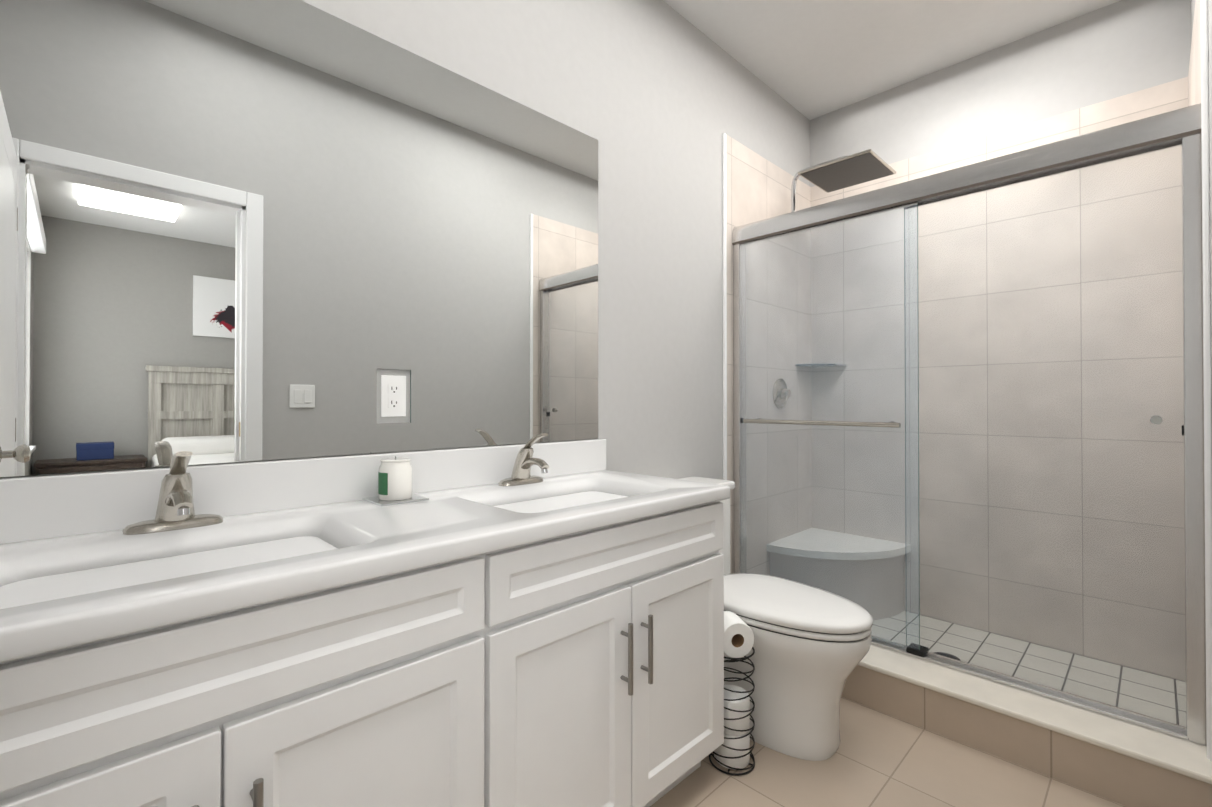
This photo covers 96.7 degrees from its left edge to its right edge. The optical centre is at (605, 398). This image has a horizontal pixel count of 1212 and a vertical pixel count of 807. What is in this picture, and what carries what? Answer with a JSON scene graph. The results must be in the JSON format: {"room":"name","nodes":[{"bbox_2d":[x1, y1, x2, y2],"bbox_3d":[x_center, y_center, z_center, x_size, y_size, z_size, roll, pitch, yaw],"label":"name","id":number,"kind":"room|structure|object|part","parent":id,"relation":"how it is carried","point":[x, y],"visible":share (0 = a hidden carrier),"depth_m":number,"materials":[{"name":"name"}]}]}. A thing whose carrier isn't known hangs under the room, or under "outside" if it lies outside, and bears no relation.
{"room":"bathroom","nodes":[
{"label":"bathroom","id":0,"kind":"room"},
{"bbox_2d":[0,0,809,479],"bbox_3d":[-0.039,-0.273,2.115,3.737,2.886,0.120,0,-1,-44],"label":"wall","id":1,"kind":"structure","parent":0,"point":[656,98],"depth_m":2.22,"materials":[{"name":"paint"}]},
{"bbox_2d":[0,0,597,476],"bbox_3d":[-0.630,-0.416,1.444,1.679,1.126,0.006,0,-1,-44],"label":"mirror","id":2,"kind":"object","parent":1,"relation":"attached to","point":[244,230],"visible":1,"depth_m":1.27,"materials":[{"name":"silver mirror"}]},
{"bbox_2d":[0,439,605,540],"bbox_3d":[-0.615,0.209,1.446,1.709,0.118,0.020,0,-1,-44],"label":"backsplash","id":3,"kind":"structure","parent":1,"relation":"attached to","point":[53,505],"depth_m":1.22,"materials":[{"name":"white stone"}]},
{"bbox_2d":[381,375,405,416],"bbox_3d":[-0.586,-0.006,1.487,0.070,0.114,0.007,0,-1,-44],"label":"electrical outlet","id":4,"kind":"object","parent":1,"relation":"attached to","point":[393,396],"visible":1,"depth_m":1.48,"materials":[{"name":"plastic"}]},
{"bbox_2d":[722,133,726,479],"bbox_3d":[0.579,-0.060,2.626,0.020,2.468,0.014,0,-1,-44],"label":"trim","id":5,"kind":"structure","parent":1,"relation":"attached to","point":[724,219],"depth_m":2.62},
{"bbox_2d":[726,134,811,574],"bbox_3d":[0.920,-0.058,2.963,0.939,2.468,0.010,0,-1,-44],"label":"tiled wall","id":6,"kind":"structure","parent":1,"relation":"attached to","point":[758,187],"depth_m":2.93,"materials":[{"name":"beige tile"}]},
{"bbox_2d":[733,243,746,573],"bbox_3d":[0.665,0.119,2.675,0.060,1.780,0.039,0,-1,-44],"label":"jamb","id":7,"kind":"object","parent":6,"relation":"attached to","point":[739,390],"visible":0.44,"depth_m":2.66,"materials":[{"name":"metal"}]},
{"bbox_2d":[773,378,787,408],"bbox_3d":[0.976,-0.025,3.002,0.170,0.170,0.012,0,-1,-44],"label":"valve plate","id":8,"kind":"object","parent":6,"relation":"attached to","point":[775,394],"depth_m":2.98,"materials":[{"name":"silver metal"}]},
{"bbox_2d":[779,388,790,398],"bbox_3d":[0.996,-0.026,2.982,0.060,0.060,0.048,0,-1,-44],"label":"hub","id":9,"kind":"object","parent":8,"relation":"attached to","point":[786,391],"depth_m":2.97,"materials":[{"name":"silver metal"}]},
{"bbox_2d":[732,103,1200,242],"bbox_3d":[1.198,-0.818,2.138,0.072,0.085,1.563,0,-1,-44],"label":"header","id":10,"kind":"object","parent":6,"relation":"attached to","point":[1174,122],"visible":0.72,"depth_m":1.90,"materials":[{"name":"metal"}]},
{"bbox_2d":[741,201,917,245],"bbox_3d":[0.940,-0.769,2.380,0.012,0.027,0.785,0,-1,-44],"label":"rail","id":11,"kind":"object","parent":10,"relation":"hanging from","point":[838,221],"visible":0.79,"depth_m":2.33,"materials":[{"name":"metal"}]},
{"bbox_2d":[741,204,919,649],"bbox_3d":[0.940,0.104,2.373,0.006,1.769,0.785,0,-1,-44],"label":"glass","id":12,"kind":"object","parent":11,"relation":"hanging from","point":[807,571],"depth_m":2.31,"materials":[{"name":"clear glass"}]},
{"bbox_3d":[1.214,0.102,2.093,0.006,1.769,0.002,0,-1,-44],"label":"shower glass outer edge","id":13,"kind":"part","parent":12,"relation":"part of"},
{"bbox_2d":[732,129,1200,244],"bbox_3d":[1.175,-0.772,2.116,0.008,0.014,1.561,0,-1,-44],"label":"shower frame header lip","id":14,"kind":"object","parent":10,"relation":"attached to","point":[1160,140],"visible":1,"depth_m":1.90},
{"bbox_2d":[904,138,1181,209],"bbox_3d":[1.464,-0.772,1.889,0.012,0.027,0.763,0,-1,-44],"label":"rail","id":15,"kind":"object","parent":10,"relation":"hanging from","point":[1114,157],"visible":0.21,"depth_m":1.82,"materials":[{"name":"metal"}]},
{"bbox_2d":[904,148,1185,726],"bbox_3d":[1.473,0.101,1.891,0.033,1.769,0.763,0,-1,-44],"label":"glass","id":16,"kind":"object","parent":15,"relation":"hanging from","point":[993,505],"depth_m":1.83,"materials":[{"name":"clear glass"}]},
{"bbox_3d":[1.197,0.103,2.154,0.006,1.769,0.002,0,-1,-44],"label":"shower glass inner edge","id":17,"kind":"part","parent":16,"relation":"part of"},
{"bbox_3d":[1.700,0.066,1.664,0.027,0.028,0.028,0,-1,-44],"label":"shower glass pull","id":18,"kind":"part","parent":16,"relation":"part of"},
{"bbox_2d":[650,697,1126,806],"bbox_3d":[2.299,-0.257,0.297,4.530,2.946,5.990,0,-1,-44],"label":"floor","id":19,"kind":"structure","parent":0,"point":[879,759],"depth_m":1.65,"materials":[{"name":"tile"}]},
{"bbox_2d":[0,493,729,806],"bbox_3d":[-0.422,0.734,1.236,1.701,0.859,0.584,0,-1,-44],"label":"bathroom vanity","id":20,"kind":"object","parent":19,"relation":"on","point":[532,623],"depth_m":0.97,"materials":[{"name":"white wood"}]},
{"bbox_3d":[-0.701,0.756,0.618,0.423,0.575,0.020,0,-1,-44],"label":"door","id":21,"kind":"part","parent":20,"relation":"part of","materials":[{"name":"white wood"}]},
{"bbox_3d":[-0.549,0.383,0.770,0.850,0.140,0.020,0,-1,-44],"label":"drawer","id":22,"kind":"part","parent":20,"relation":"part of","materials":[{"name":"white wood"}]},
{"bbox_3d":[-0.494,0.630,0.766,0.013,0.170,0.012,0,-1,-44],"label":"handle","id":23,"kind":"part","parent":20,"relation":"part of","materials":[{"name":"silver metal"}]},
{"bbox_3d":[-0.397,0.758,0.917,0.423,0.575,0.020,0,-1,-44],"label":"door","id":24,"kind":"part","parent":20,"relation":"part of","materials":[{"name":"white wood"}]},
{"bbox_2d":[0,469,729,652],"bbox_3d":[-0.425,0.284,1.251,1.709,0.040,0.563,0,-1,-44],"label":"countertop","id":25,"kind":"structure","parent":20,"relation":"on","point":[73,584],"depth_m":1.02,"materials":[{"name":"white stone"}]},
{"bbox_2d":[123,451,222,534],"bbox_3d":[-0.843,0.181,1.063,0.160,0.163,0.158,0,-1,-44],"label":"faucet","id":26,"kind":"object","parent":25,"relation":"on","point":[175,513],"depth_m":1.07,"materials":[{"name":"silver metal"}]},
{"bbox_2d":[362,456,428,506],"bbox_3d":[-0.547,0.208,1.401,0.124,0.114,0.124,0,-1,-44],"label":"candle","id":27,"kind":"object","parent":25,"relation":"on","point":[395,481],"visible":0.98,"depth_m":1.37,"materials":[{"name":"wax"}]},
{"bbox_2d":[499,433,548,485],"bbox_3d":[-0.232,0.186,1.662,0.160,0.163,0.158,0,-1,-44],"label":"faucet","id":28,"kind":"object","parent":25,"relation":"on","point":[521,473],"depth_m":1.66,"materials":[{"name":"silver metal"}]},
{"bbox_3d":[-0.090,0.761,1.217,0.412,0.575,0.020,0,-1,-44],"label":"door","id":29,"kind":"part","parent":20,"relation":"part of","materials":[{"name":"white wood"}]},
{"bbox_3d":[0.058,0.387,1.366,0.827,0.140,0.020,0,-1,-44],"label":"drawer","id":30,"kind":"part","parent":20,"relation":"part of","materials":[{"name":"white wood"}]},
{"bbox_3d":[0.060,0.634,1.309,0.013,0.170,0.012,0,-1,-44],"label":"handle","id":31,"kind":"part","parent":20,"relation":"part of","materials":[{"name":"silver metal"}]},
{"bbox_3d":[0.113,0.634,1.361,0.013,0.170,0.012,0,-1,-44],"label":"handle","id":32,"kind":"part","parent":20,"relation":"part of","materials":[{"name":"silver metal"}]},
{"bbox_3d":[0.207,0.763,1.508,0.412,0.575,0.020,0,-1,-44],"label":"door","id":33,"kind":"part","parent":20,"relation":"part of","materials":[{"name":"white wood"}]},
{"bbox_2d":[709,611,754,775],"bbox_3d":[0.405,0.935,1.736,0.146,0.462,0.145,0,-1,-44],"label":"stand","id":34,"kind":"object","parent":19,"relation":"on","point":[733,751],"visible":0.69,"depth_m":1.69,"materials":[{"name":"black metal"}]},
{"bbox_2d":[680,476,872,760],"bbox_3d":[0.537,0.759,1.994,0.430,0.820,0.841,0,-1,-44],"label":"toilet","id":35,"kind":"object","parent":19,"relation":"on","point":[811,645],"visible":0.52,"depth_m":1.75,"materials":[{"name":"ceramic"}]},
{"bbox_3d":[0.317,0.573,2.220,0.410,0.375,0.211,0,-1,-44],"label":"tank","id":36,"kind":"part","parent":35,"relation":"part of","materials":[{"name":"ceramic"}]},
{"bbox_3d":[0.576,0.964,1.953,0.386,0.410,0.724,0,-1,-44],"label":"bowl","id":37,"kind":"part","parent":35,"relation":"part of","materials":[{"name":"ceramic"}]},
{"bbox_3d":[0.625,0.712,1.905,0.396,0.036,0.591,0,-1,-44],"label":"lid","id":38,"kind":"part","parent":35,"relation":"part of","materials":[{"name":"ceramic"}]},
{"bbox_3d":[0.627,0.744,1.902,0.390,0.020,0.577,0,-1,-44],"label":"seat","id":39,"kind":"part","parent":35,"relation":"part of","materials":[{"name":"ceramic"}]},
{"bbox_2d":[841,644,1211,806],"bbox_3d":[1.148,1.087,2.075,0.281,0.165,1.581,0,-1,-44],"label":"shower curb","id":40,"kind":"structure","parent":19,"relation":"on","point":[1113,759],"depth_m":1.70,"materials":[{"name":"stone"}]},
{"bbox_2d":[871,639,1188,740],"bbox_3d":[1.198,0.998,2.125,0.060,0.014,1.501,0,-1,-44],"label":"track","id":41,"kind":"object","parent":40,"relation":"on","point":[1094,708],"visible":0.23,"depth_m":1.80,"materials":[{"name":"metal"}]},
{"bbox_2d":[906,643,928,657],"bbox_3d":[1.217,0.984,2.105,0.064,0.018,0.060,0,-1,-44],"label":"guide","id":42,"kind":"object","parent":41,"relation":"on","point":[921,652],"visible":0.79,"depth_m":2.09,"materials":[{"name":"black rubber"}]},
{"bbox_2d":[871,635,1185,731],"bbox_3d":[1.198,0.985,2.125,0.008,0.012,1.501,0,-1,-44],"label":"track rail","id":43,"kind":"object","parent":41,"relation":"on","point":[1101,704],"visible":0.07,"depth_m":1.81,"materials":[{"name":"metal"}]},
{"bbox_2d":[871,611,1185,726],"bbox_3d":[1.522,1.157,2.441,0.777,0.030,1.565,0,-1,-44],"label":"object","id":44,"kind":"structure","parent":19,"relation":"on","point":[970,648],"depth_m":2.29,"materials":[{"name":"tile"}]},
{"bbox_2d":[934,652,960,660],"bbox_3d":[1.489,1.139,2.361,0.110,0.005,0.110,0,-1,-44],"label":"shower drain","id":45,"kind":"object","parent":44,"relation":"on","point":[956,658],"depth_m":2.39,"materials":[{"name":"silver metal"}]},
{"bbox_2d":[663,0,1120,119],"bbox_3d":[0.537,-1.761,1.539,3.737,0.080,1.765,0,-1,-44],"label":"ceiling","id":46,"kind":"structure","parent":0,"point":[810,59],"depth_m":2.54,"materials":[{"name":"paint"}]},
{"bbox_2d":[810,0,1190,186],"bbox_3d":[1.891,-0.269,2.730,0.120,2.886,1.705,0,-1,-44],"label":"wall","id":47,"kind":"structure","parent":0,"point":[1116,49],"depth_m":2.56,"materials":[{"name":"paint"}]},
{"bbox_2d":[767,153,910,619],"bbox_3d":[1.247,-0.054,2.897,0.545,2.399,0.547,0,-1,-44],"label":"shower","id":48,"kind":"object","parent":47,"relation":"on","point":[863,168],"depth_m":2.80,"materials":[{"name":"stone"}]},
{"bbox_3d":[1.115,-1.092,2.904,0.025,0.321,0.362,0,-1,-44],"label":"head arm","id":49,"kind":"part","parent":48,"relation":"part of"},
{"bbox_3d":[1.248,0.983,2.913,0.510,0.325,0.510,0,-1,-44],"label":"seat","id":50,"kind":"part","parent":48,"relation":"part of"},
{"bbox_3d":[1.248,0.802,2.889,0.545,0.037,0.545,0,-1,-44],"label":"seat","id":51,"kind":"part","parent":48,"relation":"part of","materials":[{"name":"stone"}]},
{"bbox_2d":[811,77,1187,681],"bbox_3d":[1.803,-0.060,2.726,0.010,2.468,1.565,0,-1,-44],"label":"tiled wall","id":52,"kind":"structure","parent":47,"relation":"attached to","point":[1152,101],"depth_m":2.54,"materials":[{"name":"beige tile"}]},
{"bbox_2d":[795,364,846,367],"bbox_3d":[1.250,-0.193,3.133,0.210,0.010,0.210,0,-1,-44],"label":"shower shelf","id":53,"kind":"object","parent":52,"relation":"attached to","point":[814,365],"depth_m":3.10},
{"bbox_2d":[1191,0,1211,405],"bbox_3d":[1.464,-0.280,1.201,2.631,2.886,0.120,0,-1,-44],"label":"wall","id":54,"kind":"structure","parent":0,"point":[1210,63],"depth_m":1.47,"materials":[{"name":"paint"}]},
{"bbox_2d":[1188,0,1200,106],"bbox_3d":[2.023,-0.066,1.838,0.939,2.468,0.010,0,-1,-44],"label":"tiled wall","id":55,"kind":"structure","parent":54,"relation":"attached to","point":[1194,84],"depth_m":1.77,"materials":[{"name":"beige tile"}]},
{"bbox_2d":[1181,133,1206,745],"bbox_3d":[1.732,0.111,1.587,0.060,1.780,0.039,0,-1,-44],"label":"jamb","id":56,"kind":"object","parent":55,"relation":"attached to","point":[1193,420],"visible":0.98,"depth_m":1.57,"materials":[{"name":"metal"}]},
{"bbox_2d":[1200,0,1211,760],"bbox_3d":[1.679,-0.069,1.504,0.020,2.468,0.014,0,-1,-44],"label":"trim","id":57,"kind":"structure","parent":54,"relation":"attached to","point":[1206,294],"depth_m":1.50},
{"bbox_3d":[1.242,-1.181,2.775,0.040,0.032,0.040,0,-1,-44],"label":"ball","id":58,"kind":"object","parent":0,"visible":0},
{"bbox_2d":[798,149,895,192],"bbox_3d":[1.242,-1.161,2.775,0.360,0.012,0.360,0,-1,-44],"label":"plate","id":59,"kind":"object","parent":58,"relation":"attached to","point":[881,160],"visible":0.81,"depth_m":2.66,"materials":[{"name":"silver metal"}]},
{"bbox_3d":[0.712,0.108,2.568,0.047,0.015,0.016,0,-1,-44],"label":"post","id":60,"kind":"object","parent":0,"visible":0},
{"bbox_2d":[743,419,900,427],"bbox_3d":[0.903,0.106,2.339,0.020,0.020,0.685,0,-1,-44],"label":"shower towel bar","id":61,"kind":"object","parent":60,"relation":"attached to","point":[842,423],"visible":0.95,"depth_m":2.29,"materials":[{"name":"silver metal"}]}
]}

